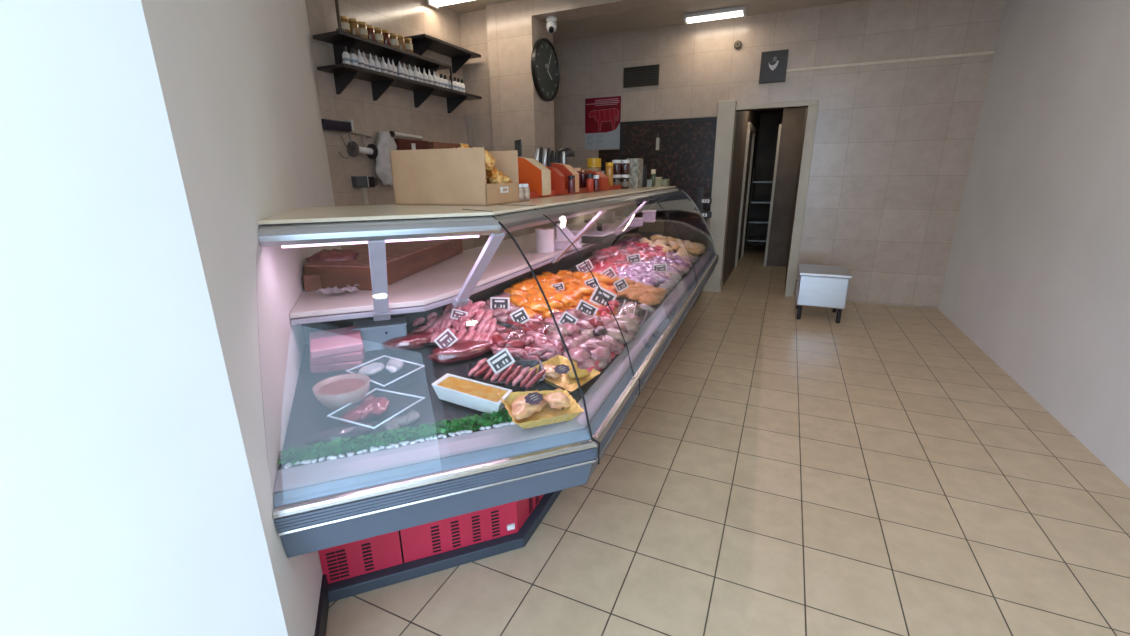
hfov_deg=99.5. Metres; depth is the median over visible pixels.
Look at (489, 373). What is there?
chipolata
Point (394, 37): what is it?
jar
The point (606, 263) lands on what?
meat
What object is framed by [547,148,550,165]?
tool
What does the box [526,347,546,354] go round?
beef piece
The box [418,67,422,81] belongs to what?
sauce bottle
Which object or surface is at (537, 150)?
tool
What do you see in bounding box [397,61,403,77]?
sauce bottle
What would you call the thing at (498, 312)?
piece
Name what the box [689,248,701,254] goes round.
piece
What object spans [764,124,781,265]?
trim
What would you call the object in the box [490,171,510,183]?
snack packet
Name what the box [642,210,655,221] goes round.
plastic tub
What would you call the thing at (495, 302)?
price tag
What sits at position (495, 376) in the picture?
chipolata
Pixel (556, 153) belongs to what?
tool
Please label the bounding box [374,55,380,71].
sauce bottle
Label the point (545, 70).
wall clock
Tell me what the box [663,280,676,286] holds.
packet
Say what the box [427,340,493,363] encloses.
packed roast
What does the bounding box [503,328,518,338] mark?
beef piece
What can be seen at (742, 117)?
wall
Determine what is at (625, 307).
tray
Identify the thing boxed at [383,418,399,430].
piece
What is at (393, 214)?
countertop
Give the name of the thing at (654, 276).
packet
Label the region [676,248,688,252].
piece
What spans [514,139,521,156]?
sign
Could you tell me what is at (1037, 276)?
wall
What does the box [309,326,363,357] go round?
block
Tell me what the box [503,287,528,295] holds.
chicken piece
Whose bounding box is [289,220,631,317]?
shelf
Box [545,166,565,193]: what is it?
dispenser
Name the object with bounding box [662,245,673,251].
piece
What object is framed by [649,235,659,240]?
piece
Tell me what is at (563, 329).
piece
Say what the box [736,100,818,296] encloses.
trim
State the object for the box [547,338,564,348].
beef piece
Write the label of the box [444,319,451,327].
sausage
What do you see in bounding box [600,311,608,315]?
cube
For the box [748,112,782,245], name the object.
wall
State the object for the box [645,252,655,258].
meat
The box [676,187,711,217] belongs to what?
weighing scale
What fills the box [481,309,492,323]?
sausage
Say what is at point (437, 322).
sausage
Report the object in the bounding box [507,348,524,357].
beef piece
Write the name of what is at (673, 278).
packet
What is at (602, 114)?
poster
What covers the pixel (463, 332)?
sausage
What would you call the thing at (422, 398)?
clear tray
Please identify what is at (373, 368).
patty
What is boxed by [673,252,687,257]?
piece
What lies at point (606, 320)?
piece
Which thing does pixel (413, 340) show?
packed roast
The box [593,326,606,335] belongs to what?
giblet
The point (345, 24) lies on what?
jar
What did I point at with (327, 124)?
wall holder
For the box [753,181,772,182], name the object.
shelf
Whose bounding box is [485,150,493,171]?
snack packet
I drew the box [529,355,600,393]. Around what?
tray
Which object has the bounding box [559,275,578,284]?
chicken piece
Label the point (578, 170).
glass jar
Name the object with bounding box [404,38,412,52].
jar
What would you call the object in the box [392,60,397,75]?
sauce bottle
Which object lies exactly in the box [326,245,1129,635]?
floor
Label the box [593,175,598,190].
glass bottle
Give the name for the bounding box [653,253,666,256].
meat
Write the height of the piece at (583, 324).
0.054 m
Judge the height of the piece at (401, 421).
0.026 m
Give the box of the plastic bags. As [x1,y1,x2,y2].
[375,131,396,185]
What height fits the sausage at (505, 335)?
0.043 m
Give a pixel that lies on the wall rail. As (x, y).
(361, 135)
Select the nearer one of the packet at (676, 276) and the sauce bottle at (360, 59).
the packet at (676, 276)
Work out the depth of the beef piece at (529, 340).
1.94 m
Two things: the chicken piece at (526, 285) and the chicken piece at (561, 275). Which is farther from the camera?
the chicken piece at (561, 275)
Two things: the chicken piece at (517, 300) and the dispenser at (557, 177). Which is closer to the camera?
the chicken piece at (517, 300)
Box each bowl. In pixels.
[312,373,369,410]
[557,147,574,156]
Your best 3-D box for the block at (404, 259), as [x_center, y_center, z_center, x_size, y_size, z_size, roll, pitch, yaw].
[-0.898,-0.307,2.432,0.420,0.101,0.997,2,17,8]
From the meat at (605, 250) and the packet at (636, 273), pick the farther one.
the meat at (605, 250)
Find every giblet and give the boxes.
[589,318,604,326]
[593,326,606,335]
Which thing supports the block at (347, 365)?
on the display counter at (440, 504)
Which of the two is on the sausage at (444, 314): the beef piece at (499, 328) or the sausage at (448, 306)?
the sausage at (448, 306)
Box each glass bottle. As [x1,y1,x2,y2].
[587,173,593,191]
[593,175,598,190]
[605,162,612,185]
[651,169,655,186]
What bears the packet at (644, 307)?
on the display counter at (440, 504)
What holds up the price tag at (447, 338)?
on the packed roast at (465, 350)
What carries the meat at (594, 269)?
in the food tray
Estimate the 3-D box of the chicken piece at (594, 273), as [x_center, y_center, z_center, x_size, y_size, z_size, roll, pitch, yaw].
[0.179,-0.269,3.007,0.121,0.043,0.095,-7,18,-20]
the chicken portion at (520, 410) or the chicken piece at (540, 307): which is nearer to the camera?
the chicken portion at (520, 410)
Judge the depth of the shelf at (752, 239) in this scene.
8.78 m
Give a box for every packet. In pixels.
[458,143,468,147]
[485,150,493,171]
[486,154,495,173]
[486,167,503,183]
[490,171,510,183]
[616,266,627,272]
[618,271,626,275]
[627,267,637,271]
[627,271,640,275]
[630,277,643,282]
[634,266,645,270]
[638,270,648,274]
[640,303,655,312]
[642,278,654,285]
[644,277,657,286]
[646,271,661,275]
[650,275,659,282]
[656,274,669,283]
[658,283,672,289]
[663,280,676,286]
[669,276,678,282]
[673,274,680,279]
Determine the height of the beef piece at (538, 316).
0.031 m
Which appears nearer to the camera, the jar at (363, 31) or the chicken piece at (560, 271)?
the chicken piece at (560, 271)
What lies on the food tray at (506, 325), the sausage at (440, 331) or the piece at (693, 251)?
the sausage at (440, 331)
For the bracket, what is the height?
0.097 m
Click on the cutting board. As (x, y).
(312, 282)
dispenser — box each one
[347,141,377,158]
[390,131,428,149]
[518,157,550,195]
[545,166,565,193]
[551,163,578,191]
[587,171,607,189]
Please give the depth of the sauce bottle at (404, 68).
4.04 m
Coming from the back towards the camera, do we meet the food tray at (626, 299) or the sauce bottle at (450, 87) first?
the sauce bottle at (450, 87)
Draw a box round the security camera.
[546,16,556,32]
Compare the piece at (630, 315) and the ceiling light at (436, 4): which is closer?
the piece at (630, 315)
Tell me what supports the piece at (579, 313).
on the piece
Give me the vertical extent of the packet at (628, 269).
0.060 m
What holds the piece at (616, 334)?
on the piece
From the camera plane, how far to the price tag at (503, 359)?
1.68 m
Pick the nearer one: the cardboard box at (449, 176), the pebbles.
the pebbles
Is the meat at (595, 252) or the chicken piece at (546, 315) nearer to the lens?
the chicken piece at (546, 315)
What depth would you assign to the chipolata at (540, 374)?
1.67 m
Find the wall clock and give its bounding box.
[531,38,559,100]
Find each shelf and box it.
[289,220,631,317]
[312,30,451,74]
[317,63,481,112]
[404,34,480,72]
[746,236,766,241]
[749,219,768,223]
[751,200,770,203]
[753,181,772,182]
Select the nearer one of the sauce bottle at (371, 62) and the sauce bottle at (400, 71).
the sauce bottle at (371, 62)
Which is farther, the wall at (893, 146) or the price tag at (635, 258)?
the wall at (893, 146)
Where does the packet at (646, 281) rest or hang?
on the display counter at (440, 504)
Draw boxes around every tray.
[327,388,424,428]
[346,355,424,386]
[419,323,513,346]
[465,359,545,385]
[498,390,583,428]
[512,356,548,362]
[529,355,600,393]
[614,300,648,329]
[616,292,633,312]
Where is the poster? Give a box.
[585,95,621,148]
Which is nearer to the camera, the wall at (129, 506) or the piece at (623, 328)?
the wall at (129, 506)
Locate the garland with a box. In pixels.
[278,409,511,464]
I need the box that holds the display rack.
[530,185,621,198]
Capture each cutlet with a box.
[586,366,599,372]
[610,351,614,358]
[613,279,634,285]
[617,288,634,296]
[626,291,646,300]
[634,284,643,288]
[638,293,651,300]
[639,288,648,292]
[639,297,659,305]
[640,285,655,288]
[647,288,666,294]
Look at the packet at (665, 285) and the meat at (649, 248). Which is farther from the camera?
the meat at (649, 248)
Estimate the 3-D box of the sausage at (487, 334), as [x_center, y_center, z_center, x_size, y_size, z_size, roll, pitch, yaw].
[-0.314,0.085,1.924,0.036,0.044,0.138,1,17,6]
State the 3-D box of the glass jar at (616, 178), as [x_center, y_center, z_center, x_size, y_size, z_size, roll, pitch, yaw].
[0.417,-1.107,3.888,0.076,0.112,0.075,7,18,23]
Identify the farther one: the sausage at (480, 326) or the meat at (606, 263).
the meat at (606, 263)
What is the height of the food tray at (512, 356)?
0.060 m
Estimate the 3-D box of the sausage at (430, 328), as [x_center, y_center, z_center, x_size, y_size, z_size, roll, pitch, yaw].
[-0.552,0.061,1.946,0.037,0.044,0.137,2,17,8]
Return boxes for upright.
[449,67,452,88]
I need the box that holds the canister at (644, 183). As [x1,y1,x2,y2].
[642,165,646,186]
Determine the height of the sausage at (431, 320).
0.044 m
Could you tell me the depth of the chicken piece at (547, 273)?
2.82 m
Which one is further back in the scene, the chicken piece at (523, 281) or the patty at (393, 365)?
the chicken piece at (523, 281)
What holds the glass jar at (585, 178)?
on the display rack
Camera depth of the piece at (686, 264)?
3.77 m
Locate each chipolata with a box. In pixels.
[468,358,486,376]
[473,362,489,377]
[483,367,493,379]
[490,368,505,381]
[498,363,515,383]
[505,365,522,384]
[512,366,529,385]
[520,367,536,387]
[525,369,545,387]
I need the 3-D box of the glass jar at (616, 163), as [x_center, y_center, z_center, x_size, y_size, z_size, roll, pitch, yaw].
[0.416,-1.215,3.856,0.074,0.112,0.073,7,18,23]
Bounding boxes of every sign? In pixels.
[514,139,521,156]
[759,49,788,83]
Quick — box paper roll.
[535,228,553,252]
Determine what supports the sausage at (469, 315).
on the sausage at (463, 324)
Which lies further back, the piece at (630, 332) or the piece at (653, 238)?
the piece at (653, 238)
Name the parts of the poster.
red panel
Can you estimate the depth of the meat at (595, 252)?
3.71 m
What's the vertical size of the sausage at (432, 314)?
0.042 m
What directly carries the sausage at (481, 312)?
on the sausage at (472, 326)
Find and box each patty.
[358,363,384,374]
[385,358,403,372]
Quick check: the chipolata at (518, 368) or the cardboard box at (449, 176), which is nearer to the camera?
the chipolata at (518, 368)
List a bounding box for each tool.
[535,149,538,161]
[539,147,542,163]
[543,149,546,165]
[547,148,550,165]
[550,150,553,166]
[554,152,557,162]
[558,153,561,163]
[562,152,564,163]
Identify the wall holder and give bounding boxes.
[321,119,353,131]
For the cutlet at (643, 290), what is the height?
0.048 m
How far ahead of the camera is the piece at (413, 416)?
1.47 m
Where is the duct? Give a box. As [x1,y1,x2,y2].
[361,187,368,204]
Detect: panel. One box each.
[599,149,619,215]
[618,117,716,216]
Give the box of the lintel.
[531,0,699,23]
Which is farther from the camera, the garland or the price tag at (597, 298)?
the price tag at (597, 298)
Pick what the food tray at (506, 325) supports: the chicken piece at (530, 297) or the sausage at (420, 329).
the sausage at (420, 329)
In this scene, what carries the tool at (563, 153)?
in the display rack
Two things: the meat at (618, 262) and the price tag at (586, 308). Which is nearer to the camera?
the price tag at (586, 308)
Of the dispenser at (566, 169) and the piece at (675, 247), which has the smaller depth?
the dispenser at (566, 169)
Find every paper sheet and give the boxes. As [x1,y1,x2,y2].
[316,287,347,294]
[333,285,358,292]
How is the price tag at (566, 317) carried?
on the piece at (572, 328)
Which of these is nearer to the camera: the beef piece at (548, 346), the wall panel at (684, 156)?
the beef piece at (548, 346)
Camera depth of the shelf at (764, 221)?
8.66 m
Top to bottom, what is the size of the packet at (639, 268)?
0.057 m
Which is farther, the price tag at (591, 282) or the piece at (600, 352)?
the price tag at (591, 282)
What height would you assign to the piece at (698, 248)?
0.066 m
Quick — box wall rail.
[339,131,371,158]
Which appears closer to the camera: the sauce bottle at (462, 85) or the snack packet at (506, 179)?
the snack packet at (506, 179)
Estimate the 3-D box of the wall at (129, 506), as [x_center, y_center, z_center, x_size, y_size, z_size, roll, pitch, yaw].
[-0.992,-0.192,0.348,0.100,3.050,1.191,7,18,23]
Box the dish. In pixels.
[432,373,512,413]
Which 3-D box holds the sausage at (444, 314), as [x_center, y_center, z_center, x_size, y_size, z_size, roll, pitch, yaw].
[-0.509,-0.025,2.049,0.038,0.045,0.136,-5,17,-13]
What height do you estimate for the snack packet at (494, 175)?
0.089 m
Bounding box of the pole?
[335,0,343,30]
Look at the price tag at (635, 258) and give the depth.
3.55 m
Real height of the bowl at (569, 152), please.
0.058 m
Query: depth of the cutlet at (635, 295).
2.79 m
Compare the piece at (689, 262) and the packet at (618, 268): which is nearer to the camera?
the packet at (618, 268)
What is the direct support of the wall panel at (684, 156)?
attached to the wall at (893, 146)
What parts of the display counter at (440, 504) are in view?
panel, support post, kick plate, panel, panel, support post, sill, bumper rail, apron panel, rail, panel, support post, support post, panel, glass pane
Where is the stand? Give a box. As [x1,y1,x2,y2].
[662,213,706,306]
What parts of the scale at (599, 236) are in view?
weighing plate, stem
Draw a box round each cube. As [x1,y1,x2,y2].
[597,306,606,312]
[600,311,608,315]
[605,306,614,311]
[608,300,619,305]
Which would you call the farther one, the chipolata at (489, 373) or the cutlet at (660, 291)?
the cutlet at (660, 291)
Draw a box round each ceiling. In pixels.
[445,0,859,41]
[759,109,783,113]
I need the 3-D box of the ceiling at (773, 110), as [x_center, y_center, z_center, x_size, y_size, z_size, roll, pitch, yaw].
[3.213,-3.350,7.148,0.940,0.100,4.310,7,18,23]
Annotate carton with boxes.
[626,158,642,187]
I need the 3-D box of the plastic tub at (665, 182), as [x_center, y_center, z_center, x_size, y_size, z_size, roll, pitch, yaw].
[0.976,-1.342,4.734,0.103,0.064,0.127,6,18,22]
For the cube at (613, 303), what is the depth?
2.52 m
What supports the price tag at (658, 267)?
on the display counter at (440, 504)
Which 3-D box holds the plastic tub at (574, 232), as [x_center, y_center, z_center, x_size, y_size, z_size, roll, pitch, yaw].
[0.066,-0.554,3.248,0.110,0.083,0.100,3,17,13]
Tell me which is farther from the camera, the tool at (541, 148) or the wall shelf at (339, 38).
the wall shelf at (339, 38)
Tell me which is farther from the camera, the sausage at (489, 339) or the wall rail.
the wall rail
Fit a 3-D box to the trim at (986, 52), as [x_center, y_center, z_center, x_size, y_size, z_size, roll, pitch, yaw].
[3.098,-2.570,4.822,1.950,0.025,0.013,7,18,23]
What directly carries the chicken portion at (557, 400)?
in the tray at (548, 415)
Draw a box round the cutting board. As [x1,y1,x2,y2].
[303,274,321,291]
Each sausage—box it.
[410,325,426,332]
[412,317,424,326]
[425,325,433,332]
[426,312,436,319]
[426,316,437,327]
[430,326,438,342]
[433,314,442,327]
[437,327,443,336]
[440,318,446,327]
[442,308,447,318]
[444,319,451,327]
[445,303,451,310]
[446,310,451,319]
[452,319,458,331]
[455,328,467,341]
[458,318,472,330]
[462,300,472,311]
[462,309,478,320]
[462,329,476,340]
[467,301,485,312]
[468,318,478,331]
[472,331,480,340]
[474,308,485,323]
[477,321,483,331]
[479,332,485,339]
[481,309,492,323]
[482,320,489,332]
[484,331,490,340]
[488,318,496,333]
[488,332,500,342]
[494,333,508,346]
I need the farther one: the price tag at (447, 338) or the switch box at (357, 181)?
the switch box at (357, 181)
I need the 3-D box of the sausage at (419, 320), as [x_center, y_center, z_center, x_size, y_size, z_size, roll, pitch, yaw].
[-0.592,0.001,2.022,0.035,0.041,0.139,11,20,33]
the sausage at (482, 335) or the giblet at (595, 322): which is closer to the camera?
the sausage at (482, 335)
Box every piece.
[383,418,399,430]
[394,415,407,427]
[406,410,420,425]
[491,334,507,347]
[492,308,510,316]
[492,315,509,322]
[492,347,507,353]
[495,324,505,332]
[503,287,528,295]
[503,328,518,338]
[504,338,525,347]
[505,321,525,328]
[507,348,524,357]
[508,295,528,306]
[510,282,533,289]
[510,304,519,312]
[518,280,537,285]
[519,327,532,333]
[521,301,548,312]
[522,349,540,359]
[523,278,539,283]
[523,321,532,327]
[524,308,543,318]
[524,335,533,344]
[525,294,541,301]
[526,287,539,293]
[526,331,547,341]
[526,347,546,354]
[529,317,541,323]
[530,275,545,281]
[530,324,548,334]
[533,313,543,321]
[534,282,554,289]
[534,337,546,344]
[535,342,562,354]
[537,291,555,300]
[538,286,561,292]
[539,274,556,283]
[539,299,562,309]
[540,351,553,359]
[542,271,559,279]
[542,308,559,319]
[544,317,559,324]
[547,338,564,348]
[548,324,568,335]
[548,331,565,341]
[549,351,563,358]
[551,292,576,306]
[553,312,578,317]
[556,270,571,275]
[557,273,570,280]
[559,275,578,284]
[561,322,579,334]
[562,336,578,350]
[564,282,575,289]
[564,308,583,317]
[565,289,583,299]
[568,347,589,361]
[571,334,590,342]
[572,271,588,280]
[573,285,594,295]
[575,357,597,369]
[576,319,593,332]
[576,342,601,356]
[577,315,600,321]
[581,327,595,337]
[584,337,614,350]
[586,271,598,275]
[591,346,609,359]
[592,357,606,367]
[593,274,615,283]
[595,334,622,351]
[600,316,616,323]
[604,323,628,332]
[606,327,632,342]
[612,315,639,324]
[612,320,639,331]
[624,313,639,320]
[626,331,635,339]
[640,239,653,243]
[648,243,660,246]
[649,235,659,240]
[654,239,667,245]
[654,241,664,245]
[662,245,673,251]
[667,241,676,245]
[670,244,680,250]
[670,263,680,267]
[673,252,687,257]
[674,259,683,262]
[676,243,690,248]
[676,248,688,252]
[678,267,687,272]
[679,262,690,268]
[683,259,692,266]
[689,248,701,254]
[693,247,704,253]
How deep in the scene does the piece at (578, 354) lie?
1.85 m
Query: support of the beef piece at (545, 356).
in the food tray at (512, 356)
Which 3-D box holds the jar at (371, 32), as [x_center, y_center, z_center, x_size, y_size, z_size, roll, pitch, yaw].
[-1.512,-2.200,3.703,0.078,0.105,0.077,9,19,29]
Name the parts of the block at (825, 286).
door, leg, leg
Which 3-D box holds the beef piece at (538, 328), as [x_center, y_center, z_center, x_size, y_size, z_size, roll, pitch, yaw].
[-0.115,0.052,2.069,0.115,0.039,0.060,11,20,33]
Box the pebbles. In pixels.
[284,421,514,468]
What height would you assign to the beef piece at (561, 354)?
0.027 m
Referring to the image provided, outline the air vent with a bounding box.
[623,64,659,87]
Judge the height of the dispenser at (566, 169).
0.175 m
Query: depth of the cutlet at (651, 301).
2.74 m
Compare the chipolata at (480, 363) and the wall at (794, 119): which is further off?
the wall at (794, 119)
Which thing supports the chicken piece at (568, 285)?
on the chicken piece
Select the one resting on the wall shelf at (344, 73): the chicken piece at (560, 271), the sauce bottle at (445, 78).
the sauce bottle at (445, 78)
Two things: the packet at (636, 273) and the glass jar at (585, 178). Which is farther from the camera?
the glass jar at (585, 178)
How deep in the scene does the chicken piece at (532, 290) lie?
2.47 m
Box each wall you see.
[0,0,287,635]
[141,0,340,635]
[305,0,474,250]
[553,0,1005,308]
[722,110,760,285]
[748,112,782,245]
[766,107,807,285]
[938,0,1129,487]
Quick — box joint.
[305,249,358,261]
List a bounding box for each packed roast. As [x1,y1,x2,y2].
[381,331,432,351]
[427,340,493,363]
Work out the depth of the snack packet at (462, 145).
1.94 m
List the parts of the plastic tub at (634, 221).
lid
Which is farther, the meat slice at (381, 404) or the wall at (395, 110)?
the wall at (395, 110)
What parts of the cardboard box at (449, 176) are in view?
panel, panel, panel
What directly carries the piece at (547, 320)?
on the piece
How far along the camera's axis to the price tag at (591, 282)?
2.75 m
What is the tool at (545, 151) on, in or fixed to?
in the display rack
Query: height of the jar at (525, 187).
0.078 m
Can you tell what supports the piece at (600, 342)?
on the piece
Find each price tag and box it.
[434,329,457,348]
[450,308,467,319]
[487,348,514,373]
[490,297,509,309]
[510,307,529,323]
[551,282,564,290]
[557,311,577,324]
[575,300,597,314]
[576,259,593,272]
[584,277,599,288]
[589,285,616,306]
[600,266,616,277]
[613,277,628,291]
[627,253,640,263]
[653,263,666,271]
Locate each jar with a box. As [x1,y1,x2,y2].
[340,16,349,32]
[348,18,359,35]
[358,21,367,38]
[366,25,375,40]
[374,27,383,43]
[382,30,390,45]
[390,33,398,48]
[398,35,405,50]
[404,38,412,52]
[519,184,523,201]
[522,184,529,200]
[568,175,574,192]
[574,168,580,187]
[581,169,586,187]
[584,177,586,187]
[587,158,600,170]
[612,160,620,174]
[613,175,620,184]
[621,160,629,174]
[621,175,629,188]
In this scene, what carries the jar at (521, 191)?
on the display counter at (440, 504)
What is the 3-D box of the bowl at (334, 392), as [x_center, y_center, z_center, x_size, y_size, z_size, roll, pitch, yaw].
[-0.707,0.243,1.525,0.168,0.070,0.168,7,18,23]
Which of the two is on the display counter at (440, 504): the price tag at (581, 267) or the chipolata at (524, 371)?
the price tag at (581, 267)
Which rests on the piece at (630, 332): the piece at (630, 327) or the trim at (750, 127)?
the piece at (630, 327)
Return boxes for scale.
[581,211,615,243]
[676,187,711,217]
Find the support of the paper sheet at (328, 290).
on the display counter at (440, 504)
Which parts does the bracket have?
lid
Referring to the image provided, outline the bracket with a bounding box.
[352,316,406,351]
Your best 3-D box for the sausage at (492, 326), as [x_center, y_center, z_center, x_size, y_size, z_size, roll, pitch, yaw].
[-0.303,0.032,1.994,0.036,0.045,0.138,-2,17,-3]
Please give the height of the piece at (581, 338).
0.042 m
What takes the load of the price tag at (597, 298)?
on the food tray at (626, 299)
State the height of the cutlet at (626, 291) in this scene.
0.049 m
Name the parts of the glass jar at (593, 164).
lid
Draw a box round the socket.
[368,177,374,186]
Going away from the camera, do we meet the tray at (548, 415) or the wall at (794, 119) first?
the tray at (548, 415)
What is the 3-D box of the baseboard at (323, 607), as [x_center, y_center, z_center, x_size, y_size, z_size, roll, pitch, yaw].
[-1.276,0.628,2.775,0.012,0.090,3.350,-7,18,-20]
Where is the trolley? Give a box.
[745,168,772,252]
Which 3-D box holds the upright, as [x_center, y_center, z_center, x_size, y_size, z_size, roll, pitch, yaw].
[-1.085,-2.286,4.564,0.015,0.190,0.015,7,18,23]
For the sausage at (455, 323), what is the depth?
1.96 m
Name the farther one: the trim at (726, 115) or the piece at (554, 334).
the trim at (726, 115)
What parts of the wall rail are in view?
rail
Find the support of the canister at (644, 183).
on the display counter at (440, 504)
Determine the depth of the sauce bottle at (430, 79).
4.31 m
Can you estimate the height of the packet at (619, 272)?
0.052 m
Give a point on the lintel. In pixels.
(563, 10)
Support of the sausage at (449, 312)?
on the sausage at (448, 324)
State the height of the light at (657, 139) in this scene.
0.200 m
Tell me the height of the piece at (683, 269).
0.047 m
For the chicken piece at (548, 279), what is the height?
0.052 m
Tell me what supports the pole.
on the wall shelf at (339, 38)
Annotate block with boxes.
[304,238,462,289]
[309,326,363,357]
[310,340,362,365]
[310,348,364,372]
[794,264,851,323]
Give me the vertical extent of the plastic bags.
0.460 m
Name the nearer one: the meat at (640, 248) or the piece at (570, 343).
the piece at (570, 343)
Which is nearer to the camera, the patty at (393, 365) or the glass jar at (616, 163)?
the patty at (393, 365)
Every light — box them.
[426,0,471,8]
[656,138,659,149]
[684,6,746,24]
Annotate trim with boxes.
[706,100,736,284]
[735,122,755,266]
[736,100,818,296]
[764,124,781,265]
[786,51,994,71]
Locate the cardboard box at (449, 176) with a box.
[389,147,518,205]
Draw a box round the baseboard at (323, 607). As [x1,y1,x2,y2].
[315,574,328,635]
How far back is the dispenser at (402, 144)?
4.34 m
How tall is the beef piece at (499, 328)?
0.033 m
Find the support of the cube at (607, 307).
on the piece
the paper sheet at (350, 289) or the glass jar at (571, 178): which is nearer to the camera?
the paper sheet at (350, 289)
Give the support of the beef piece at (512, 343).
on the beef piece
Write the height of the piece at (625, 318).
0.052 m
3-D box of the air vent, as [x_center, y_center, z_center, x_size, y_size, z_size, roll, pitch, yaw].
[0.913,-2.902,5.741,0.435,0.220,0.034,7,18,23]
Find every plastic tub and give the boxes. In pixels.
[554,238,576,249]
[569,229,581,242]
[624,217,643,225]
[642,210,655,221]
[647,180,651,186]
[655,177,661,185]
[661,179,669,185]
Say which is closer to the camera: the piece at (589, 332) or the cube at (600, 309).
the piece at (589, 332)
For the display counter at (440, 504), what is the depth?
1.63 m
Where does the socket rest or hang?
attached to the switch box at (357, 181)
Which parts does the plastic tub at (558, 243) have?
lid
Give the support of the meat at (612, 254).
on the food tray
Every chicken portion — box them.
[511,390,547,419]
[543,364,561,378]
[543,387,569,408]
[567,367,589,377]
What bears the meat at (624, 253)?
on the food tray
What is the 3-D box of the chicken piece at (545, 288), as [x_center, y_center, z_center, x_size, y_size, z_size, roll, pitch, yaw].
[-0.079,-0.138,2.543,0.136,0.055,0.103,12,21,37]
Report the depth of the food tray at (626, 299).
2.79 m
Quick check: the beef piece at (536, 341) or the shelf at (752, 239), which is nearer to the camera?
the beef piece at (536, 341)
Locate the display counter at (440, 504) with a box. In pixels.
[258,186,718,601]
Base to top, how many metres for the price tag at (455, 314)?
0.090 m
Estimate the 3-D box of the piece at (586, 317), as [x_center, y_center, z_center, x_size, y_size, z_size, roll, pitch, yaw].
[0.118,0.013,2.250,0.105,0.045,0.166,6,18,20]
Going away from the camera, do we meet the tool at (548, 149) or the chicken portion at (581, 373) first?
the chicken portion at (581, 373)
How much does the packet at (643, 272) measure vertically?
0.057 m
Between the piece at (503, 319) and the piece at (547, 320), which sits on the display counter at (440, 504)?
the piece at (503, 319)
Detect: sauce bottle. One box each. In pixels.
[342,46,350,64]
[350,48,357,65]
[357,49,364,67]
[363,51,368,68]
[368,53,375,70]
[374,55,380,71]
[380,56,387,73]
[387,58,392,74]
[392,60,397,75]
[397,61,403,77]
[403,63,408,78]
[408,64,413,79]
[413,66,419,80]
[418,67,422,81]
[422,69,427,82]
[427,70,432,84]
[432,71,437,85]
[436,72,440,86]
[440,74,444,87]
[444,75,448,88]
[448,76,453,89]
[453,77,457,90]
[457,78,461,91]
[461,79,464,91]
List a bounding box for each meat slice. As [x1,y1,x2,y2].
[339,405,365,423]
[358,393,375,405]
[359,400,374,420]
[372,396,389,415]
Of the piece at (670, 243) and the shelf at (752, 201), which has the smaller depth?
the piece at (670, 243)
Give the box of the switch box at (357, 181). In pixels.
[351,176,374,186]
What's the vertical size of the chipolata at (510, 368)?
0.035 m
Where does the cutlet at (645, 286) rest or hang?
on the display counter at (440, 504)
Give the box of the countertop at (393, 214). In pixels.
[258,186,675,224]
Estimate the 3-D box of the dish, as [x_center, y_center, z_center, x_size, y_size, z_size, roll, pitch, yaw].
[-0.304,0.250,1.569,0.254,0.087,0.084,6,18,20]
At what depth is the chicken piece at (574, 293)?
2.54 m
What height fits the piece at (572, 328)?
0.045 m
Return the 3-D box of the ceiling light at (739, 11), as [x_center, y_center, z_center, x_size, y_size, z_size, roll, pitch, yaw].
[1.577,-3.182,5.030,0.620,0.065,0.160,7,18,23]
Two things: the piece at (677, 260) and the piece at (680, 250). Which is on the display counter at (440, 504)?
the piece at (677, 260)
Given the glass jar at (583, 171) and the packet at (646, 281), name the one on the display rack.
the glass jar at (583, 171)
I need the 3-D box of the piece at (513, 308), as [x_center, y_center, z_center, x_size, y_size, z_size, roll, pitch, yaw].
[-0.260,-0.043,2.251,0.108,0.040,0.087,-4,17,-11]
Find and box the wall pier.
[459,0,555,247]
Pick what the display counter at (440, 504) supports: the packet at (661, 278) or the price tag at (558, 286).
the packet at (661, 278)
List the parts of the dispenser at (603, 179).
panel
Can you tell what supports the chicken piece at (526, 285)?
on the chicken piece
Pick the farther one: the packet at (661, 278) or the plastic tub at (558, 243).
the packet at (661, 278)
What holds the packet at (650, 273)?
on the display counter at (440, 504)
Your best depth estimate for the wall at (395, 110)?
4.14 m
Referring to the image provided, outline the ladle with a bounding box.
[557,147,574,163]
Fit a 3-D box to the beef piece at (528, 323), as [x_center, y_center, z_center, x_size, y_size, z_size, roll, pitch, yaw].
[-0.163,0.030,2.106,0.051,0.029,0.090,3,17,11]
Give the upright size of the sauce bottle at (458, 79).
0.118 m
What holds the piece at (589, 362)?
in the food tray
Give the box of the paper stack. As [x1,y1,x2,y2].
[557,223,581,247]
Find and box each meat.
[588,255,599,258]
[588,268,604,272]
[589,259,603,262]
[591,261,605,266]
[592,251,605,255]
[594,254,607,260]
[595,249,609,251]
[603,261,617,265]
[604,252,617,256]
[605,264,617,268]
[608,256,621,260]
[613,260,624,264]
[615,255,624,259]
[619,251,630,255]
[637,246,649,251]
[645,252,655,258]
[646,247,659,251]
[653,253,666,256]
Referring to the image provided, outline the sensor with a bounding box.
[734,40,741,48]
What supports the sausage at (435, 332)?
on the food tray at (506, 325)

